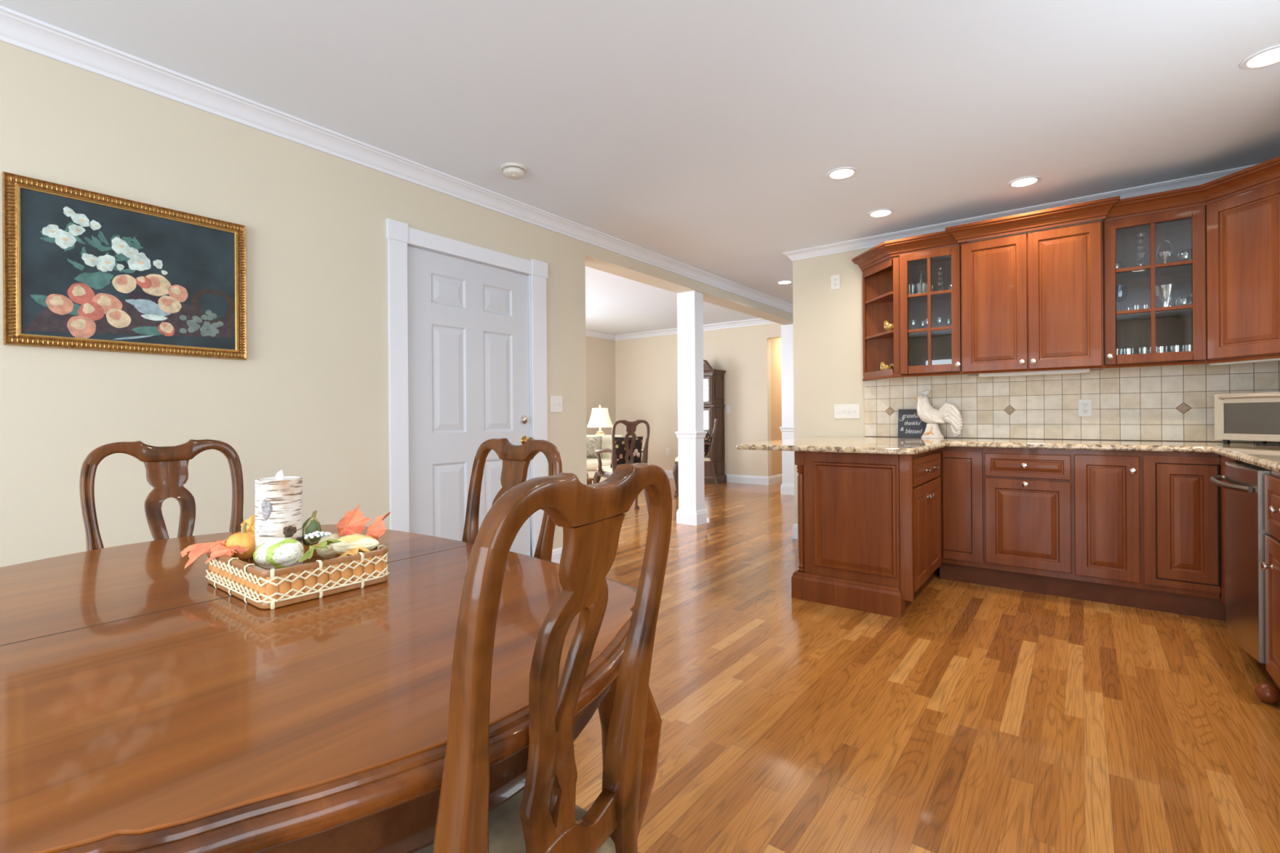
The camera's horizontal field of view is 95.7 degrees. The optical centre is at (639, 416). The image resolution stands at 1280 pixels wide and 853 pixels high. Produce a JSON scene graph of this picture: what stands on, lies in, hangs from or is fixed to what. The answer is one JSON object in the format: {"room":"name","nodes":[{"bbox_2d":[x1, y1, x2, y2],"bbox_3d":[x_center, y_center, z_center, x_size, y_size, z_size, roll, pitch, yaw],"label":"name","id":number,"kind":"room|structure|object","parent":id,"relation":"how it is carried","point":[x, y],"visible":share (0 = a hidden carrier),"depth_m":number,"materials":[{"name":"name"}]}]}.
{"room":"dining room","nodes":[
{"label":"dining room","id":0,"kind":"room"},
{"bbox_2d":[0,40,586,567],"bbox_3d":[-2.257,-0.154,2.122,0.200,2.470,5.840,0,0,37],"label":"wall","id":1,"kind":"structure","parent":0,"point":[308,399],"depth_m":2.57,"materials":[{"name":"beige paint"}]},
{"bbox_2d":[2,171,246,359],"bbox_3d":[-1.981,-0.550,2.296,0.028,0.597,0.731,0,0,37],"label":"framed painting","id":2,"kind":"object","parent":1,"relation":"attached to","point":[83,269],"visible":1,"depth_m":2.24,"materials":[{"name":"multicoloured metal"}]},
{"bbox_2d":[0,5,792,313],"bbox_3d":[-0.635,-1.358,4.029,0.080,0.085,10.550,0,0,37],"label":"trim","id":3,"kind":"structure","parent":1,"relation":"attached to","point":[18,29],"depth_m":2.71,"materials":[{"name":"wood"}]},
{"bbox_2d":[386,217,547,556],"bbox_3d":[-1.031,0.003,3.610,0.104,2.142,1.172,0,0,37],"label":"trim","id":4,"kind":"structure","parent":1,"relation":"attached to","point":[399,235],"depth_m":3.20,"materials":[{"name":"wood"}]},
{"bbox_2d":[407,245,533,555],"bbox_3d":[-1.018,0.053,3.580,0.110,2.022,0.919,0,0,37],"label":"door","id":5,"kind":"structure","parent":1,"relation":"in","point":[468,364],"depth_m":3.52,"materials":[{"name":"white paint"}]},
{"bbox_2d":[550,395,562,412],"bbox_3d":[-0.590,-0.088,4.127,0.018,0.118,0.118,0,0,37],"label":"light switch","id":6,"kind":"object","parent":1,"relation":"attached to","point":[556,402],"visible":1,"depth_m":4.13,"materials":[{"name":"white plastic"}]},
{"bbox_2d":[551,546,562,564],"bbox_3d":[-2.199,1.015,2.187,0.228,0.130,5.704,0,0,37],"label":"baseboard","id":7,"kind":"structure","parent":1,"relation":"attached to","point":[557,553],"depth_m":4.11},
{"bbox_2d":[586,318,776,340],"bbox_3d":[-1.198,-1.444,6.747,3.670,0.085,7.250,0,0,37],"label":"trim","id":8,"kind":"structure","parent":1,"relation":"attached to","point":[757,321],"depth_m":9.97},
{"bbox_2d":[585,242,793,324],"bbox_3d":[1.022,-1.367,6.450,0.220,0.270,5.030,0,0,37],"label":"beam","id":9,"kind":"structure","parent":1,"relation":"attached to","point":[597,258],"depth_m":5.40,"materials":[{"name":"beige paint"}]},
{"bbox_2d":[586,336,615,435],"bbox_3d":[-2.707,-0.196,7.890,0.130,2.560,7.270,0,0,37],"label":"wall","id":10,"kind":"structure","parent":0,"point":[600,353],"depth_m":10.41,"materials":[{"name":"beige paint"}]},
{"bbox_2d":[0,0,1279,335],"bbox_3d":[0.087,-1.511,4.829,8.700,0.210,13.400,0,0,37],"label":"ceiling","id":11,"kind":"structure","parent":0,"point":[706,135],"depth_m":2.55,"materials":[{"name":"paint"}]},
{"bbox_2d":[500,162,526,179],"bbox_3d":[-0.711,-1.373,3.270,0.144,0.054,0.144,0,0,37],"label":"smoke detector","id":12,"kind":"object","parent":11,"relation":"attached to","point":[512,171],"visible":1,"depth_m":3.23,"materials":[{"name":"white plastic"}]},
{"bbox_2d":[776,280,792,284],"bbox_3d":[1.522,-1.412,6.100,0.170,0.006,0.170,0,0,37],"label":"recessed light","id":13,"kind":"object","parent":11,"relation":"in","point":[784,282],"visible":0.98,"depth_m":6.08,"materials":[{"name":"beige"}]},
{"bbox_2d":[826,166,857,179],"bbox_3d":[1.171,-1.409,3.363,0.170,0.006,0.170,0,0,37],"label":"recessed light","id":14,"kind":"object","parent":11,"relation":"in","point":[840,173],"visible":1,"depth_m":3.36,"materials":[{"name":"beige"}]},
{"bbox_2d":[867,208,893,217],"bbox_3d":[1.673,-1.413,4.030,0.170,0.006,0.170,0,0,37],"label":"recessed light","id":15,"kind":"object","parent":11,"relation":"in","point":[877,213],"visible":1,"depth_m":4.02,"materials":[{"name":"beige"}]},
{"bbox_2d":[1007,175,1040,187],"bbox_3d":[2.322,-1.417,3.504,0.170,0.006,0.170,0,0,37],"label":"recessed light","id":16,"kind":"object","parent":11,"relation":"in","point":[1024,181],"visible":1,"depth_m":3.49,"materials":[{"name":"beige"}]},
{"bbox_2d":[1240,44,1279,69],"bbox_3d":[2.486,-1.419,2.285,0.170,0.006,0.170,0,0,37],"label":"recessed light","id":17,"kind":"object","parent":11,"relation":"in","point":[1268,56],"visible":1,"depth_m":2.30,"materials":[{"name":"beige"}]},
{"bbox_2d":[615,323,782,476],"bbox_3d":[1.083,-0.223,9.654,4.020,2.560,0.130,0,0,37],"label":"wall","id":18,"kind":"structure","parent":0,"point":[646,367],"depth_m":9.47,"materials":[{"name":"beige paint"}]},
{"bbox_2d":[666,448,669,455],"bbox_3d":[0.482,0.607,10.029,0.072,0.118,0.009,0,0,37],"label":"wall outlet","id":19,"kind":"object","parent":18,"relation":"attached to","point":[667,449],"visible":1,"depth_m":10.02,"materials":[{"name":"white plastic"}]},
{"bbox_2d":[664,470,782,484],"bbox_3d":[-1.088,1.008,7.386,3.044,0.130,8.380,0,0,37],"label":"baseboard","id":20,"kind":"structure","parent":18,"relation":"attached to","point":[748,479],"depth_m":9.12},
{"bbox_2d":[725,405,730,413],"bbox_3d":[1.413,-0.117,9.310,0.072,0.118,0.018,0,0,37],"label":"light switch","id":21,"kind":"object","parent":18,"relation":"attached to","point":[727,407],"visible":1,"depth_m":9.31,"materials":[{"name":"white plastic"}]},
{"bbox_2d":[770,337,782,475],"bbox_3d":[2.292,-0.231,9.442,0.120,2.560,1.000,0,0,37],"label":"wall","id":22,"kind":"structure","parent":0,"point":[775,344],"depth_m":9.16,"materials":[{"name":"beige paint"}]},
{"bbox_2d":[573,478,1279,852],"bbox_3d":[0.105,1.124,4.829,8.700,0.120,13.400,0,0,37],"label":"floor","id":23,"kind":"structure","parent":0,"point":[980,718],"depth_m":2.04,"materials":[{"name":"brown wood"}]},
{"bbox_2d":[79,439,243,551],"bbox_3d":[-1.138,0.569,1.474,0.548,1.010,0.468,0,0,37],"label":"dining chair","id":24,"kind":"object","parent":23,"relation":"on","point":[166,467],"visible":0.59,"depth_m":1.57,"materials":[{"name":"brown wood"}]},
{"bbox_2d":[0,524,662,852],"bbox_3d":[-0.685,0.692,1.054,1.488,0.755,1.005,0,0,37],"label":"dining table","id":25,"kind":"object","parent":23,"relation":"on","point":[146,706],"visible":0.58,"depth_m":0.65,"materials":[{"name":"brown wood"}]},
{"bbox_2d":[205,532,389,609],"bbox_3d":[-0.652,0.282,1.106,0.293,0.065,0.225,0,0,37],"label":"wicker basket","id":26,"kind":"object","parent":25,"relation":"on","point":[317,576],"visible":0.66,"depth_m":1.01,"materials":[{"name":"wicker"}]},
{"bbox_2d":[180,539,226,568],"bbox_3d":[-0.830,0.257,1.111,0.091,0.042,0.104,0,0,-7],"label":"autumn leaves","id":27,"kind":"object","parent":26,"relation":"in","point":[195,551],"visible":0.72,"depth_m":1.10,"materials":[{"name":"orange"}]},
{"bbox_2d":[204,544,249,564],"bbox_3d":[-0.771,0.255,1.076,0.058,0.030,0.065,0,0,11],"label":"autumn leaves","id":28,"kind":"object","parent":26,"relation":"on","point":[220,549],"visible":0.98,"depth_m":1.07,"materials":[{"name":"orange"}]},
{"bbox_2d":[225,523,255,559],"bbox_3d":[-0.769,0.242,1.126,0.060,0.071,0.060,0,0,37],"label":"pumpkin","id":29,"kind":"object","parent":26,"relation":"in","point":[245,540],"visible":0.78,"depth_m":1.11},
{"bbox_2d":[240,514,254,532],"bbox_3d":[-0.776,0.217,1.176,0.071,0.048,0.048,0,0,-5],"label":"autumn leaves","id":30,"kind":"object","parent":26,"relation":"in","point":[251,522],"visible":0.34,"depth_m":1.17,"materials":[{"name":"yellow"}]},
{"bbox_2d":[254,470,302,573],"bbox_3d":[-0.712,0.205,1.144,0.084,0.200,0.082,0,0,37],"label":"candle","id":31,"kind":"object","parent":26,"relation":"in","point":[278,504],"visible":0.7,"depth_m":1.11,"materials":[{"name":"white wax"}]},
{"bbox_2d":[253,537,304,569],"bbox_3d":[-0.671,0.254,1.077,0.082,0.057,0.057,0,0,-9],"label":"gourd","id":32,"kind":"object","parent":26,"relation":"in","point":[278,553],"visible":0.97,"depth_m":1.06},
{"bbox_2d":[302,510,321,546],"bbox_3d":[-0.667,0.226,1.176,0.040,0.072,0.040,0,0,37],"label":"gourd","id":33,"kind":"object","parent":26,"relation":"in","point":[312,524],"visible":0.9,"depth_m":1.17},
{"bbox_2d":[301,530,331,539],"bbox_3d":[-0.619,0.225,1.111,0.042,0.012,0.048,0,0,37],"label":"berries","id":34,"kind":"object","parent":26,"relation":"in","point":[317,534],"visible":1,"depth_m":1.10,"materials":[{"name":"white"}]},
{"bbox_2d":[297,538,342,562],"bbox_3d":[-0.577,0.241,1.042,0.063,0.035,0.072,0,0,37],"label":"autumn leaves","id":35,"kind":"object","parent":26,"relation":"in","point":[308,555],"visible":1,"depth_m":1.04,"materials":[{"name":"green"}]},
{"bbox_2d":[315,533,342,558],"bbox_3d":[-0.633,0.265,1.188,0.048,0.048,0.057,0,0,37],"label":"gourd","id":36,"kind":"object","parent":26,"relation":"in","point":[329,553],"visible":0.6,"depth_m":1.17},
{"bbox_2d":[335,504,370,536],"bbox_3d":[-0.604,0.219,1.207,0.090,0.070,0.048,0,0,37],"label":"autumn leaves","id":37,"kind":"object","parent":26,"relation":"in","point":[353,522],"visible":0.83,"depth_m":1.20,"materials":[{"name":"orange"}]},
{"bbox_2d":[337,546,369,557],"bbox_3d":[-0.533,0.254,1.073,0.053,0.020,0.059,0,0,37],"label":"autumn leaves","id":38,"kind":"object","parent":26,"relation":"in","point":[353,551],"visible":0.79,"depth_m":1.07,"materials":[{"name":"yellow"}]},
{"bbox_2d":[333,533,378,555],"bbox_3d":[-0.544,0.246,1.111,0.084,0.042,0.041,0,0,-8],"label":"gourd","id":39,"kind":"object","parent":26,"relation":"in","point":[354,540],"visible":0.89,"depth_m":1.10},
{"bbox_2d":[365,511,390,541],"bbox_3d":[-0.531,0.228,1.168,0.051,0.071,0.091,0,0,-43],"label":"autumn leaves","id":40,"kind":"object","parent":26,"relation":"on","point":[375,530],"visible":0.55,"depth_m":1.16,"materials":[{"name":"orange"}]},
{"bbox_2d":[462,438,562,561],"bbox_3d":[-0.456,0.564,1.369,0.468,1.010,0.548,0,0,40],"label":"dining chair","id":41,"kind":"object","parent":23,"relation":"on","point":[516,459],"visible":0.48,"depth_m":1.52,"materials":[{"name":"brown wood"}]},
{"bbox_2d":[413,462,672,852],"bbox_3d":[-0.203,0.560,0.667,0.496,1.015,0.424,0,0,30],"label":"dining chair","id":42,"kind":"object","parent":23,"relation":"on","point":[544,816],"visible":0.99,"depth_m":0.58,"materials":[{"name":"brown wood"}]},
{"bbox_2d":[586,477,593,484],"bbox_3d":[-0.806,0.891,6.654,0.440,0.360,0.400,0,0,37],"label":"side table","id":43,"kind":"object","parent":23,"relation":"on","point":[589,480],"visible":0.02,"depth_m":6.63,"materials":[{"name":"brown wood"}]},
{"bbox_2d":[586,434,624,484],"bbox_3d":[-0.612,0.669,8.195,0.820,0.800,0.860,0,0,0],"label":"upholstered armchair","id":44,"kind":"object","parent":23,"relation":"on","point":[592,463],"visible":0.02,"depth_m":8.15,"materials":[{"name":"beige fabric"}]},
{"bbox_2d":[586,436,602,457],"bbox_3d":[-0.713,0.438,8.244,0.360,0.314,0.127,0,0,0],"label":"throw pillow","id":45,"kind":"object","parent":44,"relation":"on","point":[593,443],"visible":0.53,"depth_m":8.20,"materials":[{"name":"grey fabric"}]},
{"bbox_2d":[586,457,611,470],"bbox_3d":[-0.612,0.662,8.085,0.520,0.125,0.640,0,0,0],"label":"seat cushion","id":46,"kind":"object","parent":44,"relation":"on","point":[592,463],"depth_m":7.77,"materials":[{"name":"beige fabric"}]},
{"bbox_2d":[592,419,649,515],"bbox_3d":[-0.171,0.551,6.360,0.602,1.032,0.604,0,0,-21],"label":"carved armchair","id":47,"kind":"object","parent":23,"relation":"on","point":[602,471],"visible":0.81,"depth_m":6.20,"materials":[{"name":"brown wood"}]},
{"bbox_2d":[610,435,643,467],"bbox_3d":[-0.142,0.383,6.281,0.360,0.336,0.130,0,0,-21],"label":"throw pillow","id":48,"kind":"object","parent":47,"relation":"on","point":[620,442],"visible":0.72,"depth_m":6.23,"materials":[{"name":"fabric"}]},
{"bbox_2d":[632,448,639,456],"bbox_3d":[-0.043,0.389,6.260,0.093,0.080,0.016,0,0,-21],"label":"flower","id":49,"kind":"object","parent":48,"relation":"on","point":[636,452],"depth_m":6.26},
{"bbox_2d":[675,290,706,525],"bbox_3d":[0.506,-0.084,5.775,0.249,2.290,0.204,0,0,37],"label":"square column","id":50,"kind":"structure","parent":23,"relation":"on","point":[691,434],"depth_m":5.71,"materials":[{"name":"wood"}]},
{"bbox_2d":[672,418,722,497],"bbox_3d":[0.775,0.544,7.843,0.644,1.032,0.602,0,0,5],"label":"carved armchair","id":51,"kind":"object","parent":23,"relation":"on","point":[708,460],"visible":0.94,"depth_m":7.63,"materials":[{"name":"brown wood"}]},
{"bbox_2d":[703,431,710,456],"bbox_3d":[0.881,0.377,7.833,0.143,0.334,0.360,0,0,5],"label":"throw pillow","id":52,"kind":"object","parent":51,"relation":"on","point":[707,438],"visible":0.48,"depth_m":7.68,"materials":[{"name":"fabric"}]},
{"bbox_2d":[703,360,726,484],"bbox_3d":[1.032,0.075,9.354,0.600,1.966,0.399,0,0,37],"label":"display cabinet","id":53,"kind":"object","parent":23,"relation":"on","point":[713,379],"visible":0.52,"depth_m":9.17,"materials":[{"name":"brown wood"}]},
{"bbox_2d":[703,414,708,426],"bbox_3d":[1.063,0.070,9.312,0.084,0.190,0.084,0,0,37],"label":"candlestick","id":54,"kind":"object","parent":53,"relation":"in","point":[706,424],"visible":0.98,"depth_m":9.30,"materials":[{"name":"wax"}]},
{"bbox_2d":[779,324,794,495],"bbox_3d":[2.079,-0.095,7.870,0.289,2.290,0.244,0,0,37],"label":"square column","id":55,"kind":"structure","parent":23,"relation":"on","point":[787,487],"depth_m":7.81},
{"bbox_2d":[791,448,941,618],"bbox_3d":[1.615,0.624,3.796,0.674,0.860,1.530,0,0,37],"label":"base cabinet","id":56,"kind":"object","parent":23,"relation":"on","point":[869,525],"visible":0.96,"depth_m":3.20,"materials":[{"name":"brown wood"}]},
{"bbox_2d":[736,435,1279,472],"bbox_3d":[1.692,0.176,2.702,2.923,0.031,3.248,0,0,37],"label":"countertop","id":57,"kind":"structure","parent":56,"relation":"on","point":[1268,457],"depth_m":3.29,"materials":[{"name":"stone"}]},
{"bbox_2d":[897,408,927,437],"bbox_3d":[2.076,0.051,4.380,0.235,0.215,0.034,0,0,37],"label":"chalkboard sign","id":58,"kind":"object","parent":57,"relation":"on","point":[909,424],"visible":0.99,"depth_m":4.39,"materials":[{"name":"wood"}]},
{"bbox_2d":[913,389,964,438],"bbox_3d":[2.162,-0.021,4.205,0.326,0.356,0.115,0,0,37],"label":"rooster","id":59,"kind":"object","parent":57,"relation":"on","point":[948,413],"visible":1,"depth_m":4.18,"materials":[{"name":"white ceramic"}]},
{"bbox_2d":[1213,391,1279,444],"bbox_3d":[3.328,0.012,2.995,0.357,0.273,0.462,0,0,-8],"label":"microwave","id":60,"kind":"object","parent":57,"relation":"on","point":[1252,416],"visible":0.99,"depth_m":3.04,"materials":[{"name":"metal"}]},
{"bbox_2d":[1255,443,1279,445],"bbox_3d":[3.245,0.145,2.894,0.043,0.008,0.294,0,0,-12],"label":"power cord","id":61,"kind":"object","parent":57,"relation":"on","point":[1256,443],"visible":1,"depth_m":2.96,"materials":[{"name":"black plastic"}]},
{"bbox_2d":[939,446,984,568],"bbox_3d":[2.219,0.562,3.907,0.245,0.745,0.680,0,0,37],"label":"base cabinet","id":62,"kind":"object","parent":23,"relation":"on","point":[962,468],"visible":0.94,"depth_m":3.64,"materials":[{"name":"brown wood"}]},
{"bbox_2d":[983,447,1073,579],"bbox_3d":[2.483,0.560,3.689,0.440,0.745,0.707,0,0,37],"label":"base cabinet","id":63,"kind":"object","parent":23,"relation":"on","point":[1028,492],"visible":0.99,"depth_m":3.42,"materials":[{"name":"brown wood"}]},
{"bbox_2d":[939,562,1226,621],"bbox_3d":[2.356,0.991,3.197,1.340,0.116,0.446,0,0,37],"label":"toe kick","id":64,"kind":"object","parent":23,"relation":"on","point":[1171,602],"visible":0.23,"depth_m":3.29,"materials":[{"name":"brown wood"}]},
{"bbox_2d":[1072,449,1142,588],"bbox_3d":[2.776,0.558,3.465,0.298,0.745,0.707,0,0,37],"label":"base cabinet","id":65,"kind":"object","parent":23,"relation":"on","point":[1107,525],"visible":0.99,"depth_m":3.20,"materials":[{"name":"brown wood"}]},
{"bbox_2d":[1141,451,1236,605],"bbox_3d":[2.920,0.557,3.143,0.322,0.745,1.046,0,0,37],"label":"base cabinet","id":66,"kind":"object","parent":23,"relation":"on","point":[1180,503],"visible":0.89,"depth_m":3.02,"materials":[{"name":"brown wood"}]},
{"bbox_2d":[1209,460,1271,663],"bbox_3d":[2.704,0.615,2.259,0.675,0.862,0.614,0,0,37],"label":"dishwasher","id":67,"kind":"object","parent":23,"relation":"on","point":[1244,484],"visible":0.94,"depth_m":2.27,"materials":[{"name":"silver metal"}]},
{"bbox_2d":[1254,470,1279,703],"bbox_3d":[2.414,0.618,1.794,0.653,0.860,0.455,0,0,37],"label":"base cabinet","id":68,"kind":"object","parent":23,"relation":"on","point":[1268,693],"visible":0.99,"depth_m":2.07,"materials":[{"name":"brown wood"}]},
{"bbox_3d":[-0.629,0.758,9.197,0.540,0.608,0.540,0,0,37],"label":"end table","id":69,"kind":"object","parent":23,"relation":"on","visible":0},
{"bbox_2d":[586,404,613,435],"bbox_3d":[-0.633,0.129,9.197,0.416,0.650,0.416,0,0,37],"label":"table lamp","id":70,"kind":"object","parent":69,"relation":"on","point":[599,418],"visible":0.82,"depth_m":9.07,"materials":[{"name":"fabric"}]},
{"bbox_2d":[792,219,1246,592],"bbox_3d":[2.676,-0.189,4.077,3.285,2.470,0.130,0,0,37],"label":"wall","id":71,"kind":"structure","parent":0,"point":[828,323],"depth_m":4.84,"materials":[{"name":"beige paint"}]},
{"bbox_2d":[792,523,797,539],"bbox_3d":[1.620,0.989,4.879,0.649,0.130,0.144,0,0,37],"label":"baseboard","id":72,"kind":"structure","parent":71,"relation":"attached to","point":[794,526],"depth_m":5.01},
{"bbox_2d":[831,274,839,289],"bbox_3d":[1.615,-1.111,4.793,0.072,0.118,0.009,0,0,37],"label":"wall outlet","id":73,"kind":"object","parent":71,"relation":"attached to","point":[835,279],"visible":1,"depth_m":4.79,"materials":[{"name":"white plastic"}]},
{"bbox_2d":[834,404,859,418],"bbox_3d":[1.691,-0.043,4.735,0.198,0.115,0.018,0,0,37],"label":"light switch","id":74,"kind":"object","parent":71,"relation":"attached to","point":[841,411],"visible":1,"depth_m":4.73,"materials":[{"name":"white plastic"}]},
{"bbox_2d":[862,255,899,378],"bbox_3d":[1.835,-0.735,4.419,0.341,0.865,0.318,0,0,37],"label":"upper cabinet","id":75,"kind":"object","parent":71,"relation":"attached to","point":[881,281],"visible":0.81,"depth_m":4.54,"materials":[{"name":"brown wood"}]},
{"bbox_2d":[880,362,893,370],"bbox_3d":[1.861,-0.369,4.370,0.098,0.090,0.056,0,0,37],"label":"rooster figurine","id":76,"kind":"object","parent":75,"relation":"on","point":[882,366],"visible":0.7,"depth_m":4.36,"materials":[{"name":"yellow metal"}]},
{"bbox_2d":[884,320,893,330],"bbox_3d":[1.879,-0.678,4.348,0.098,0.090,0.056,0,0,37],"label":"rooster figurine","id":77,"kind":"object","parent":75,"relation":"on","point":[888,326],"visible":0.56,"depth_m":4.34,"materials":[{"name":"yellow metal"}]},
{"bbox_2d":[851,231,960,271],"bbox_3d":[1.870,-1.213,4.253,0.255,0.100,0.898,0,0,-30],"label":"crown molding","id":78,"kind":"structure","parent":75,"relation":"attached to","point":[886,250],"depth_m":4.14,"materials":[{"name":"brown wood"}]},
{"bbox_2d":[898,245,965,374],"bbox_3d":[2.115,-0.737,4.178,0.397,0.865,0.360,0,0,37],"label":"upper cabinet","id":79,"kind":"object","parent":71,"relation":"attached to","point":[922,350],"visible":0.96,"depth_m":4.17,"materials":[{"name":"brown wood"}]},
{"bbox_2d":[915,283,926,293],"bbox_3d":[2.027,-0.918,4.177,0.069,0.080,0.068,0,0,37],"label":"glass tumbler","id":80,"kind":"object","parent":79,"relation":"on","point":[917,283],"visible":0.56,"depth_m":4.17,"materials":[{"name":"clear glass"}]},
{"bbox_2d":[908,293,951,303],"bbox_3d":[2.131,-0.870,4.200,0.359,0.016,0.283,0,0,37],"label":"shelf","id":81,"kind":"object","parent":79,"relation":"attached to","point":[946,297],"depth_m":4.26,"materials":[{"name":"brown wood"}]},
{"bbox_2d":[908,328,951,337],"bbox_3d":[2.133,-0.605,4.200,0.359,0.016,0.283,0,0,37],"label":"shelf","id":82,"kind":"object","parent":79,"relation":"attached to","point":[940,333],"depth_m":4.21,"materials":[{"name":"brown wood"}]},
{"bbox_2d":[936,266,943,291],"bbox_3d":[2.146,-0.972,4.143,0.082,0.186,0.082,0,0,37],"label":"glass candlestick","id":83,"kind":"object","parent":79,"relation":"on","point":[939,267],"visible":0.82,"depth_m":4.14,"materials":[{"name":"clear glass"}]},
{"bbox_2d":[782,164,1257,261],"bbox_3d":[2.568,-1.389,4.110,3.223,0.068,0.198,0,0,37],"label":"trim","id":84,"kind":"structure","parent":71,"relation":"attached to","point":[873,241],"depth_m":4.05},
{"bbox_2d":[960,220,1103,375],"bbox_3d":[2.564,-0.735,3.817,0.750,0.875,0.390,0,0,37],"label":"upper cabinet","id":85,"kind":"object","parent":71,"relation":"attached to","point":[1033,300],"visible":1,"depth_m":3.66,"materials":[{"name":"brown wood"}]},
{"bbox_2d":[945,195,1119,244],"bbox_3d":[2.544,-1.225,3.795,0.906,0.100,0.429,0,0,37],"label":"crown molding","id":86,"kind":"structure","parent":85,"relation":"attached to","point":[1095,210],"depth_m":3.62,"materials":[{"name":"brown wood"}]},
{"bbox_2d":[978,368,1089,377],"bbox_3d":[2.577,-0.285,3.812,0.600,0.024,0.070,0,0,37],"label":"light","id":87,"kind":"object","parent":85,"relation":"attached to","point":[1076,371],"visible":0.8,"depth_m":3.77,"materials":[{"name":"white plastic"}]},
{"bbox_2d":[862,354,1279,381],"bbox_3d":[2.553,-0.298,3.626,0.676,0.018,2.534,0,0,-29],"label":"rail","id":88,"kind":"object","parent":85,"relation":"attached to","point":[1274,356],"visible":0.98,"depth_m":3.47,"materials":[{"name":"brown wood"}]},
{"bbox_2d":[864,360,1279,442],"bbox_3d":[2.818,-0.087,3.879,2.550,0.478,0.012,0,0,37],"label":"tile backsplash","id":89,"kind":"structure","parent":71,"relation":"attached to","point":[1140,403],"depth_m":3.80,"materials":[{"name":"tile"}]},
{"bbox_2d":[885,407,894,415],"bbox_3d":[1.952,-0.041,4.530,0.072,0.072,0.004,0,0,37],"label":"diamond inset","id":90,"kind":"object","parent":89,"relation":"attached to","point":[890,411],"visible":1,"depth_m":4.53,"materials":[{"name":"brown"}]},
{"bbox_2d":[1004,404,1015,414],"bbox_3d":[2.582,-0.045,4.050,0.072,0.072,0.004,0,0,37],"label":"diamond inset","id":91,"kind":"object","parent":89,"relation":"attached to","point":[1009,410],"visible":1,"depth_m":4.05,"materials":[{"name":"brown"}]},
{"bbox_2d":[1078,399,1092,416],"bbox_3d":[2.913,-0.056,3.794,0.072,0.114,0.009,0,0,37],"label":"wall outlet","id":92,"kind":"object","parent":89,"relation":"attached to","point":[1085,406],"visible":1,"depth_m":3.79,"materials":[{"name":"white plastic"}]},
{"bbox_2d":[1081,408,1088,413],"bbox_3d":[2.912,-0.036,3.792,0.034,0.034,0.003,0,0,37],"label":"socket","id":93,"kind":"object","parent":92,"relation":"attached to","point":[1084,411],"depth_m":3.79,"materials":[{"name":"white"}]},
{"bbox_2d":[1081,402,1088,407],"bbox_3d":[2.911,-0.076,3.792,0.034,0.034,0.003,0,0,37],"label":"socket","id":94,"kind":"object","parent":92,"relation":"attached to","point":[1083,404],"depth_m":3.79,"materials":[{"name":"white"}]},
{"bbox_2d":[1175,402,1191,413],"bbox_3d":[3.291,-0.051,3.510,0.072,0.072,0.004,0,0,37],"label":"diamond inset","id":95,"kind":"object","parent":89,"relation":"attached to","point":[1183,408],"visible":1,"depth_m":3.51,"materials":[{"name":"brown"}]},
{"bbox_2d":[1102,205,1207,364],"bbox_3d":[3.051,-0.744,3.464,0.449,0.865,0.360,0,0,37],"label":"upper cabinet","id":96,"kind":"object","parent":71,"relation":"attached to","point":[1164,325],"visible":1,"depth_m":3.48,"materials":[{"name":"brown wood"}]},
{"bbox_2d":[1115,284,1128,311],"bbox_3d":[2.931,-0.710,3.546,0.082,0.181,0.082,0,0,37],"label":"stemmed glass","id":97,"kind":"object","parent":96,"relation":"on","point":[1122,291],"visible":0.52,"depth_m":3.52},
{"bbox_2d":[1133,231,1149,266],"bbox_3d":[2.990,-0.991,3.462,0.094,0.213,0.094,0,0,37],"label":"glass candlestick","id":98,"kind":"object","parent":96,"relation":"on","point":[1140,232],"visible":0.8,"depth_m":3.45,"materials":[{"name":"clear glass"}]},
{"bbox_2d":[1115,263,1191,279],"bbox_3d":[3.068,-0.876,3.487,0.411,0.016,0.283,0,0,37],"label":"shelf","id":99,"kind":"object","parent":96,"relation":"attached to","point":[1181,270],"depth_m":3.51,"materials":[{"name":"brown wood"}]},
{"bbox_2d":[1115,308,1192,321],"bbox_3d":[3.069,-0.611,3.487,0.411,0.016,0.283,0,0,37],"label":"shelf","id":100,"kind":"object","parent":96,"relation":"attached to","point":[1185,313],"depth_m":3.49,"materials":[{"name":"brown wood"}]},
{"bbox_2d":[1156,240,1173,263],"bbox_3d":[3.096,-0.964,3.419,0.075,0.157,0.052,0,0,37],"label":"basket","id":101,"kind":"object","parent":96,"relation":"on","point":[1172,251],"visible":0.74,"depth_m":3.42,"materials":[{"name":"clear glass"}]},
{"bbox_2d":[1176,248,1191,261],"bbox_3d":[3.153,-0.922,3.345,0.086,0.074,0.086,0,0,37],"label":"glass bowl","id":102,"kind":"object","parent":96,"relation":"on","point":[1178,254],"visible":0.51,"depth_m":3.35,"materials":[{"name":"clear glass"}]},
{"bbox_2d":[1205,180,1279,360],"bbox_3d":[3.373,-0.746,3.047,0.487,0.865,0.835,0,0,-8],"label":"upper cabinet","id":103,"kind":"object","parent":71,"relation":"attached to","point":[1243,228],"visible":0.98,"depth_m":3.03,"materials":[{"name":"brown wood"}]},
{"bbox_2d":[1103,155,1279,222],"bbox_3d":[2.987,-1.221,2.940,0.416,0.100,1.127,0,0,-4],"label":"crown molding","id":104,"kind":"structure","parent":103,"relation":"attached to","point":[1267,172],"depth_m":3.20,"materials":[{"name":"brown wood"}]},
{"bbox_2d":[1209,358,1279,364],"bbox_3d":[3.261,-0.300,3.064,0.070,0.024,0.400,0,0,-8],"label":"light","id":105,"kind":"object","parent":103,"relation":"attached to","point":[1270,359],"visible":0.54,"depth_m":3.09,"materials":[{"name":"white plastic"}]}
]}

